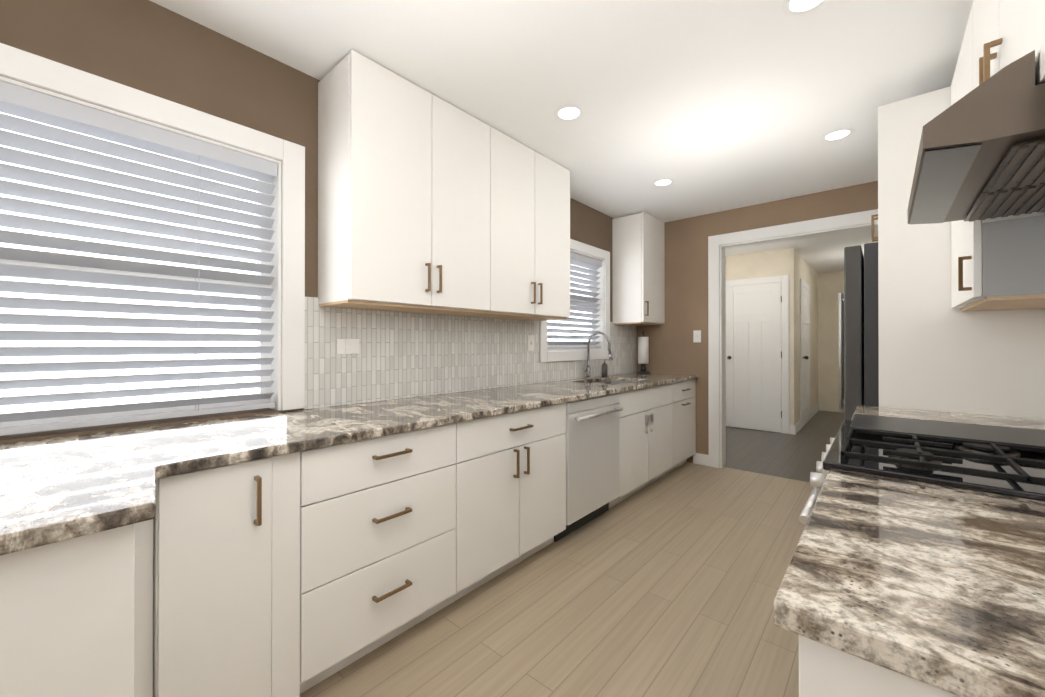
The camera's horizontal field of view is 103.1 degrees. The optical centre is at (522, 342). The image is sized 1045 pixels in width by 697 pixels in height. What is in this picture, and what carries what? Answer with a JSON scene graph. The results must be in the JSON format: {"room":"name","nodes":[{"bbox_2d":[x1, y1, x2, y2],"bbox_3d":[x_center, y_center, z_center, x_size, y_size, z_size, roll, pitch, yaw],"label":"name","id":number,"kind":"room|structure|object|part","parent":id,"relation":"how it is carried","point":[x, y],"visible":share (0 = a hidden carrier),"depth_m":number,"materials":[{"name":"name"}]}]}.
{"room":"kitchen","nodes":[
{"label":"kitchen","id":0,"kind":"room"},
{"bbox_2d":[0,0,613,443],"bbox_3d":[-1.031,-0.036,2.055,0.140,2.470,7.060,0,0,41],"label":"wall","id":1,"kind":"structure","parent":0,"point":[148,46],"depth_m":1.63,"materials":[{"name":"brown paint"}]},
{"bbox_2d":[0,43,304,426],"bbox_3d":[-1.697,-0.308,1.273,0.160,1.222,1.895,0,0,41],"label":"window","id":2,"kind":"structure","parent":1,"relation":"in","point":[287,329],"depth_m":1.78,"materials":[{"name":"white wood"}]},
{"bbox_3d":[-1.731,-0.261,1.303,0.040,1.103,1.681,0,0,41],"label":"window sash","id":3,"kind":"part","parent":2,"relation":"part of","materials":[{"name":"white plastic"}]},
{"bbox_2d":[0,81,276,435],"bbox_3d":[-1.679,-0.261,1.258,0.068,1.100,1.675,0,0,41],"label":"window blinds","id":4,"kind":"object","parent":2,"relation":"attached to","point":[29,104],"visible":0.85,"depth_m":1.51,"materials":[{"name":"grey plastic"}]},
{"bbox_2d":[318,49,493,316],"bbox_3d":[-0.586,-0.719,2.208,0.328,1.067,0.840,0,0,41],"label":"upper cabinet","id":5,"kind":"object","parent":1,"relation":"attached to","point":[429,203],"depth_m":1.98,"materials":[{"name":"white wood"}]},
{"bbox_2d":[304,297,636,409],"bbox_3d":[0.112,0.053,3.254,0.012,0.529,3.467,0,0,41],"label":"tile backsplash","id":6,"kind":"structure","parent":1,"relation":"attached to","point":[400,355],"depth_m":2.44,"materials":[{"name":"white tile"}]},
{"bbox_2d":[337,339,358,353],"bbox_3d":[-0.880,0.019,2.096,0.009,0.076,0.118,0,0,41],"label":"outlet","id":7,"kind":"object","parent":6,"relation":"attached to","point":[347,346],"visible":1,"depth_m":2.09,"materials":[{"name":"white plastic"}]},
{"bbox_2d":[527,335,533,350],"bbox_3d":[0.067,0.003,3.181,0.016,0.118,0.075,0,0,41],"label":"light switch","id":8,"kind":"object","parent":6,"relation":"attached to","point":[530,342],"visible":1,"depth_m":3.18,"materials":[{"name":"white plastic"}]},
{"bbox_2d":[474,129,569,320],"bbox_3d":[-0.042,-0.717,2.834,0.328,1.067,0.820,0,0,41],"label":"upper cabinet","id":9,"kind":"object","parent":1,"relation":"attached to","point":[532,191],"depth_m":2.69,"materials":[{"name":"white wood"}]},
{"bbox_2d":[539,239,609,361],"bbox_3d":[0.439,-0.370,3.724,0.172,1.050,1.095,0,0,41],"label":"window","id":10,"kind":"structure","parent":1,"relation":"in","point":[603,312],"depth_m":3.92,"materials":[{"name":"white wood"}]},
{"bbox_3d":[0.400,-0.370,3.757,0.040,0.856,0.901,0,0,41],"label":"window sash","id":11,"kind":"part","parent":10,"relation":"part of","materials":[{"name":"white plastic"}]},
{"bbox_2d":[547,252,601,348],"bbox_3d":[0.452,-0.371,3.712,0.068,0.853,0.895,0,0,41],"label":"window blinds","id":12,"kind":"object","parent":10,"relation":"attached to","point":[585,262],"visible":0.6,"depth_m":3.80,"materials":[{"name":"grey plastic"}]},
{"bbox_2d":[612,211,664,325],"bbox_3d":[1.211,-0.722,4.253,0.360,1.070,0.516,0,0,41],"label":"upper cabinet","id":13,"kind":"object","parent":1,"relation":"attached to","point":[638,257],"visible":1,"depth_m":4.09,"materials":[{"name":"white wood"}]},
{"bbox_2d":[150,0,972,272],"bbox_3d":[1.717,-1.307,3.210,5.500,0.080,12.800,0,0,41],"label":"ceiling","id":14,"kind":"structure","parent":0,"point":[710,106],"depth_m":1.96,"materials":[{"name":"white paint"}]},
{"bbox_2d":[554,104,584,120],"bbox_3d":[0.257,-1.267,2.292,0.170,0.006,0.170,0,0,41],"label":"recessed light","id":15,"kind":"object","parent":14,"relation":"in","point":[569,112],"visible":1,"depth_m":2.28,"materials":[{"name":"white plastic"}]},
{"bbox_2d":[652,178,673,185],"bbox_3d":[1.110,-1.264,3.273,0.170,0.006,0.170,0,0,41],"label":"recessed light","id":16,"kind":"object","parent":14,"relation":"in","point":[663,182],"visible":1,"depth_m":3.27,"materials":[{"name":"white plastic"}]},
{"bbox_2d":[781,0,828,16],"bbox_3d":[1.055,-1.270,1.533,0.170,0.006,0.170,0,0,41],"label":"recessed light","id":17,"kind":"object","parent":14,"relation":"in","point":[793,8],"visible":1,"depth_m":1.57,"materials":[{"name":"white plastic"}]},
{"bbox_2d":[820,127,854,140],"bbox_3d":[1.921,-1.266,2.529,0.170,0.006,0.170,0,0,41],"label":"recessed light","id":18,"kind":"object","parent":14,"relation":"in","point":[837,134],"visible":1,"depth_m":2.52,"materials":[{"name":"white plastic"}]},
{"bbox_2d":[300,410,844,696],"bbox_3d":[1.717,1.233,3.200,5.500,0.060,12.800,0,0,41],"label":"floor","id":19,"kind":"structure","parent":0,"point":[668,584],"depth_m":1.87,"materials":[{"name":"beige wood"}]},
{"bbox_2d":[0,519,152,696],"bbox_3d":[-1.389,0.770,0.796,0.956,0.848,0.993,0,0,41],"label":"base cabinet","id":20,"kind":"object","parent":19,"relation":"on","point":[76,617],"visible":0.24,"depth_m":0.74,"materials":[{"name":"white wood"}]},
{"bbox_2d":[0,372,697,555],"bbox_3d":[-0.328,0.416,1.997,0.989,0.205,5.936,0,0,41],"label":"countertop","id":21,"kind":"structure","parent":20,"relation":"on","point":[56,489],"depth_m":1.24,"materials":[{"name":"stone"}]},
{"bbox_2d":[585,332,612,378],"bbox_3d":[0.663,0.111,3.618,0.272,0.415,0.074,0,0,41],"label":"faucet","id":22,"kind":"object","parent":21,"relation":"on","point":[588,371],"visible":1,"depth_m":3.67,"materials":[{"name":"silver metal"}]},
{"bbox_2d":[602,359,608,376],"bbox_3d":[0.776,0.235,3.888,0.069,0.169,0.056,0,0,41],"label":"soap dispenser","id":23,"kind":"object","parent":21,"relation":"on","point":[604,369],"visible":1,"depth_m":3.87,"materials":[{"name":"grey"}]},
{"bbox_2d":[636,331,649,373],"bbox_3d":[1.273,0.099,4.371,0.140,0.444,0.140,0,0,41],"label":"paper towel holder","id":24,"kind":"object","parent":21,"relation":"on","point":[643,351],"visible":1,"depth_m":4.33,"materials":[{"name":"white paper"}]},
{"bbox_2d":[153,455,280,696],"bbox_3d":[-1.093,0.772,1.377,0.642,0.848,0.267,0,0,41],"label":"base cabinet","id":25,"kind":"object","parent":19,"relation":"on","point":[217,530],"depth_m":1.16,"materials":[{"name":"white wood"}]},
{"bbox_2d":[281,422,460,696],"bbox_3d":[-0.742,0.774,1.782,0.642,0.848,0.643,0,0,41],"label":"base cabinet","id":26,"kind":"object","parent":19,"relation":"on","point":[296,574],"depth_m":1.49,"materials":[{"name":"white wood"}]},
{"bbox_2d":[461,403,565,596],"bbox_3d":[-0.258,0.776,2.339,0.642,0.848,0.833,0,0,41],"label":"base cabinet","id":27,"kind":"object","parent":19,"relation":"on","point":[513,465],"depth_m":2.08,"materials":[{"name":"white wood"}]},
{"bbox_2d":[554,393,622,541],"bbox_3d":[0.262,0.778,2.872,0.676,0.848,0.642,0,0,41],"label":"dishwasher","id":28,"kind":"object","parent":19,"relation":"on","point":[592,433],"visible":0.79,"depth_m":2.65,"materials":[{"name":"grey metal"}]},
{"bbox_2d":[619,379,695,478],"bbox_3d":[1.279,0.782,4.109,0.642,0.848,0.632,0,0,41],"label":"base cabinet","id":29,"kind":"object","parent":19,"relation":"on","point":[657,432],"depth_m":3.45,"materials":[{"name":"white wood"}]},
{"bbox_2d":[725,248,817,433],"bbox_3d":[3.791,-0.018,7.066,1.770,2.470,2.650,0,0,41],"label":"wall block","id":30,"kind":"object","parent":19,"relation":"on","point":[794,265],"visible":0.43,"depth_m":5.77,"materials":[{"name":"beige paint"}]},
{"bbox_2d":[726,275,788,433],"bbox_3d":[3.214,0.155,5.798,0.870,2.115,0.017,0,0,41],"label":"trim","id":31,"kind":"structure","parent":30,"relation":"attached to","point":[783,280],"depth_m":5.54,"materials":[{"name":"white wood"}]},
{"bbox_2d":[726,282,781,431],"bbox_3d":[3.194,0.195,5.769,0.701,2.019,0.087,0,0,41],"label":"hall door","id":32,"kind":"structure","parent":31,"relation":"attached to","point":[753,360],"depth_m":5.78,"materials":[{"name":"white wood"}]},
{"bbox_2d":[800,279,809,428],"bbox_3d":[4.234,0.154,6.210,0.017,2.120,0.940,0,0,41],"label":"door frame","id":33,"kind":"structure","parent":30,"relation":"attached to","point":[803,283],"depth_m":5.87,"materials":[{"name":"white wood"}]},
{"bbox_2d":[802,286,808,426],"bbox_3d":[4.260,0.196,6.188,0.086,2.019,0.754,0,0,41],"label":"hall door","id":34,"kind":"structure","parent":33,"relation":"attached to","point":[805,355],"depth_m":6.23,"materials":[{"name":"white wood"}]},
{"bbox_2d":[793,404,818,434],"bbox_3d":[4.460,1.155,6.471,0.015,0.120,2.664,0,0,41],"label":"baseboard","id":35,"kind":"structure","parent":30,"relation":"attached to","point":[796,428],"depth_m":5.80,"materials":[{"name":"white wood"}]},
{"bbox_2d":[838,242,878,419],"bbox_3d":[2.216,0.350,2.289,0.746,1.700,0.937,0,0,41],"label":"fridge","id":36,"kind":"object","parent":19,"relation":"on","point":[858,341],"visible":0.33,"depth_m":2.12,"materials":[{"name":"grey metal"}]},
{"bbox_2d":[799,635,958,696],"bbox_3d":[0.783,0.769,0.554,0.669,0.848,0.692,0,0,41],"label":"base cabinet","id":37,"kind":"object","parent":19,"relation":"on","point":[826,671],"visible":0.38,"depth_m":0.46,"materials":[{"name":"white wood"}]},
{"bbox_2d":[774,468,1044,696],"bbox_3d":[0.782,0.325,0.548,0.662,0.033,0.705,0,0,41],"label":"countertop","id":38,"kind":"structure","parent":37,"relation":"on","point":[941,587],"depth_m":0.53,"materials":[{"name":"stone"}]},
{"bbox_2d":[799,414,1044,524],"bbox_3d":[1.239,0.722,1.128,0.733,0.907,0.760,0,0,41],"label":"gas range","id":39,"kind":"object","parent":19,"relation":"on","point":[1005,461],"visible":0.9,"depth_m":1.07,"materials":[{"name":"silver metal"}]},
{"bbox_2d":[871,86,1044,418],"bbox_3d":[2.281,0.019,2.234,0.609,2.360,0.994,0,0,41],"label":"enclosure","id":40,"kind":"object","parent":19,"relation":"on","point":[937,352],"visible":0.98,"depth_m":1.92,"materials":[{"name":"white paint"}]},
{"bbox_3d":[1.722,0.773,1.635,0.669,0.848,0.628,0,0,41],"label":"base cabinet","id":41,"kind":"object","parent":19,"relation":"on","visible":0},
{"bbox_2d":[851,405,1044,429],"bbox_3d":[1.726,0.329,1.634,0.662,0.033,0.634,0,0,41],"label":"countertop","id":42,"kind":"structure","parent":41,"relation":"on","point":[1019,422],"depth_m":1.74,"materials":[{"name":"stone"}]},
{"bbox_2d":[636,181,877,462],"bbox_3d":[2.333,-0.030,3.716,2.760,2.470,0.140,0,0,41],"label":"wall","id":43,"kind":"structure","parent":0,"point":[674,348],"depth_m":4.12,"materials":[{"name":"brown paint"}]},
{"bbox_2d":[693,330,700,341],"bbox_3d":[1.738,-0.064,4.130,0.074,0.120,0.016,0,0,41],"label":"light switch","id":44,"kind":"object","parent":43,"relation":"attached to","point":[696,335],"visible":1,"depth_m":4.13,"materials":[{"name":"white plastic"}]},
{"bbox_2d":[708,209,877,467],"bbox_3d":[2.393,0.082,3.663,1.380,2.245,0.180,0,0,41],"label":"trim","id":45,"kind":"structure","parent":43,"relation":"attached to","point":[856,221],"depth_m":3.99,"materials":[{"name":"white wood"}]},
{"bbox_2d":[818,271,844,412],"bbox_3d":[6.209,-0.019,6.800,2.230,2.470,0.120,0,0,41],"label":"wall","id":46,"kind":"structure","parent":0,"point":[830,286],"depth_m":7.38,"materials":[{"name":"beige paint"}]},
{"bbox_3d":[1.007,-0.043,0.192,0.140,2.470,6.920,0,0,41],"label":"wall","id":47,"kind":"structure","parent":0,"visible":0},
{"bbox_2d":[951,4,1044,310],"bbox_3d":[1.848,-0.652,1.547,0.359,1.022,0.611,0,0,41],"label":"upper cabinet","id":48,"kind":"object","parent":47,"relation":"attached to","point":[997,263],"visible":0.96,"depth_m":1.39,"materials":[{"name":"white wood"}]},
{"bbox_2d":[973,0,1044,89],"bbox_3d":[1.373,-0.838,1.001,0.359,0.655,0.836,0,0,41],"label":"upper cabinet","id":49,"kind":"object","parent":47,"relation":"attached to","point":[1006,32],"visible":0.4,"depth_m":1.04,"materials":[{"name":"white wood"}]},
{"bbox_2d":[907,50,1044,223],"bbox_3d":[1.323,-0.487,1.045,0.493,0.177,0.760,0,0,41],"label":"range hood","id":50,"kind":"object","parent":49,"relation":"attached to","point":[981,153],"visible":1,"depth_m":0.92,"materials":[{"name":"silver metal"}]},
{"label":"outside","id":51,"kind":"structure","parent":0,"visible":0},
{"bbox_2d":[0,112,588,413],"bbox_3d":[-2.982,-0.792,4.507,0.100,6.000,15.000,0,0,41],"label":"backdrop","id":52,"kind":"structure","parent":51,"point":[60,389],"depth_m":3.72,"materials":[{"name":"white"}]}
]}

